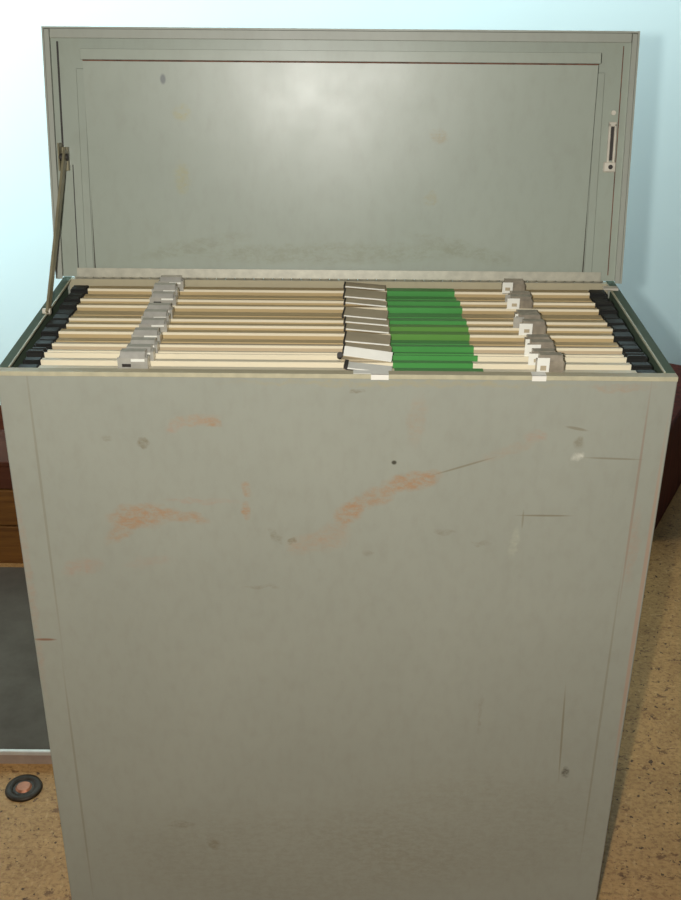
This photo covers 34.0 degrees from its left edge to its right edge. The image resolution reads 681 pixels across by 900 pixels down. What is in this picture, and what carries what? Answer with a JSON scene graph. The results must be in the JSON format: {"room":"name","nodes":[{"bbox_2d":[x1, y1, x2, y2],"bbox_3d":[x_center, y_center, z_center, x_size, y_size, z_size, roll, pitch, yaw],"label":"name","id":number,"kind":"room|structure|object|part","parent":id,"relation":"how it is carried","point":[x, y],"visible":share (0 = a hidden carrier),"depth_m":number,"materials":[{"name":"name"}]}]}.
{"room":"back office","nodes":[
{"label":"back office","id":0,"kind":"room"},
{"bbox_2d":[0,0,680,404],"bbox_3d":[0.009,-1.419,3.445,8.000,3.000,0.120,1,27,0],"label":"wall","id":1,"kind":"structure","parent":0,"point":[651,275],"depth_m":3.52,"materials":[{"name":"blue paint"}]},
{"bbox_2d":[0,405,3,429],"bbox_3d":[-0.002,-0.100,4.038,8.000,0.110,0.015,1,27,0],"label":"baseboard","id":2,"kind":"structure","parent":1,"relation":"attached to","point":[1,417],"depth_m":4.04,"materials":[{"name":"brown wood"}]},
{"bbox_2d":[0,484,680,899],"bbox_3d":[-0.017,1.177,1.751,8.000,0.100,5.450,1,27,0],"label":"floor","id":3,"kind":"structure","parent":0,"point":[641,860],"depth_m":2.45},
{"bbox_2d":[0,430,22,562],"bbox_3d":[-1.165,0.136,3.299,1.090,0.340,0.210,1,27,0],"label":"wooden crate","id":4,"kind":"object","parent":3,"relation":"on","point":[10,545],"visible":0.02,"depth_m":3.22,"materials":[{"name":"brown wood"}]},
{"bbox_2d":[5,774,42,801],"bbox_3d":[-0.702,0.747,2.468,0.082,0.008,0.082,1,27,0],"label":"floor fitting","id":5,"kind":"object","parent":3,"relation":"on","point":[22,788],"visible":1,"depth_m":2.46,"materials":[{"name":"rubber"}]},
{"bbox_2d":[0,567,51,763],"bbox_3d":[-1.149,0.522,2.873,1.120,0.038,0.769,1,27,0],"label":"platform","id":6,"kind":"object","parent":3,"relation":"on","point":[24,739],"visible":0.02,"depth_m":2.74,"materials":[{"name":"grey stone"}]},
{"bbox_2d":[0,26,677,899],"bbox_3d":[-0.007,0.097,2.025,1.000,1.578,0.518,1,27,0],"label":"filing cabinet","id":7,"kind":"object","parent":3,"relation":"on","point":[299,634],"visible":0.98,"depth_m":1.90,"materials":[{"name":"grey metal"}]},
{"bbox_3d":[-0.506,0.291,2.086,0.004,1.130,0.436,1,27,0],"label":"panel","id":8,"kind":"part","parent":7,"relation":"part of","materials":[{"name":"grey paint"}]},
{"bbox_2d":[17,348,655,372],"bbox_3d":[-0.009,0.307,1.883,0.963,1.013,0.035,1,27,0],"label":"file","id":9,"kind":"object","parent":7,"relation":"hanging from","point":[133,358],"visible":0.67,"depth_m":1.67,"materials":[{"name":"beige paper"}]},
{"bbox_3d":[-0.301,-0.133,1.650,0.020,0.004,0.001,1,27,0],"label":"plate","id":10,"kind":"part","parent":9,"relation":"part of","materials":[{"name":"white paper"}]},
{"bbox_2d":[26,337,647,363],"bbox_3d":[-0.008,0.278,1.946,0.962,1.007,0.036,1,27,0],"label":"file","id":11,"kind":"object","parent":7,"relation":"hanging from","point":[43,352],"visible":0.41,"depth_m":1.72,"materials":[{"name":"beige paper"}]},
{"bbox_2d":[45,309,628,333],"bbox_3d":[-0.009,0.223,2.055,0.961,1.006,0.029,1,27,0],"label":"file","id":12,"kind":"object","parent":7,"relation":"hanging from","point":[150,313],"visible":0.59,"depth_m":1.83,"materials":[{"name":"beige paper"}]},
{"bbox_2d":[34,327,640,353],"bbox_3d":[-0.008,0.258,1.987,0.960,1.006,0.048,1,27,0],"label":"file","id":13,"kind":"object","parent":7,"relation":"hanging from","point":[50,342],"visible":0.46,"depth_m":1.75,"materials":[{"name":"beige paper"}]},
{"bbox_2d":[41,317,633,342],"bbox_3d":[-0.009,0.237,2.027,0.962,1.007,0.031,1,27,0],"label":"file","id":14,"kind":"object","parent":7,"relation":"hanging from","point":[528,326],"visible":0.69,"depth_m":1.80,"materials":[{"name":"beige paper"}]},
{"bbox_2d":[23,344,652,371],"bbox_3d":[-0.008,0.294,1.915,0.960,1.006,0.024,1,27,0],"label":"file","id":15,"kind":"object","parent":7,"relation":"hanging from","point":[353,354],"visible":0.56,"depth_m":1.69,"materials":[{"name":"beige paper"}]},
{"bbox_2d":[59,291,617,315],"bbox_3d":[-0.007,0.180,2.141,0.963,1.005,0.030,1,27,0],"label":"file","id":16,"kind":"object","parent":7,"relation":"hanging from","point":[516,301],"visible":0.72,"depth_m":1.91,"materials":[{"name":"beige paper"}]},
{"bbox_2d":[70,275,606,298],"bbox_3d":[-0.007,0.141,2.217,0.962,1.007,0.033,1,27,0],"label":"file","id":17,"kind":"object","parent":7,"relation":"hanging from","point":[508,285],"visible":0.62,"depth_m":1.99,"materials":[{"name":"beige paper"}]},
{"bbox_3d":[-0.009,0.395,1.889,1.000,1.130,0.004,1,27,0],"label":"panel","id":18,"kind":"part","parent":7,"relation":"part of","materials":[{"name":"grey paint"}]},
{"bbox_2d":[52,303,625,326],"bbox_3d":[-0.008,0.202,2.096,0.962,1.006,0.060,1,27,0],"label":"file","id":19,"kind":"object","parent":7,"relation":"hanging from","point":[69,315],"visible":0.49,"depth_m":1.87,"materials":[{"name":"beige paper"}]},
{"bbox_2d":[64,283,613,307],"bbox_3d":[-0.007,0.160,2.177,0.963,1.010,0.050,1,27,0],"label":"file","id":20,"kind":"object","parent":7,"relation":"hanging from","point":[594,302],"visible":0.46,"depth_m":1.95,"materials":[{"name":"beige paper"}]},
{"bbox_3d":[-0.007,0.196,2.282,1.000,1.130,0.004,1,27,0],"label":"panel","id":21,"kind":"part","parent":7,"relation":"part of","materials":[{"name":"grey paint"}]},
{"bbox_3d":[-0.002,-0.488,1.946,0.874,0.354,0.029,1,15,0],"label":"panel","id":22,"kind":"part","parent":7,"relation":"part of","materials":[{"name":"grey paint"}]},
{"bbox_3d":[0.490,0.300,2.085,0.004,1.130,0.436,1,27,0],"label":"panel","id":23,"kind":"part","parent":7,"relation":"part of","materials":[{"name":"grey paint"}]},
{"bbox_2d":[654,363,680,529],"bbox_3d":[0.919,-0.026,3.597,0.356,0.390,0.516,14,30,25],"label":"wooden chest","id":24,"kind":"object","parent":3,"relation":"on","point":[671,479],"visible":0.04,"depth_m":3.46,"materials":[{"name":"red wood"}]},
{"bbox_3d":[0.921,-0.178,3.521,0.356,0.050,0.516,14,30,25],"label":"lid","id":25,"kind":"part","parent":24,"relation":"part of","materials":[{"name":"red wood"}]}
]}

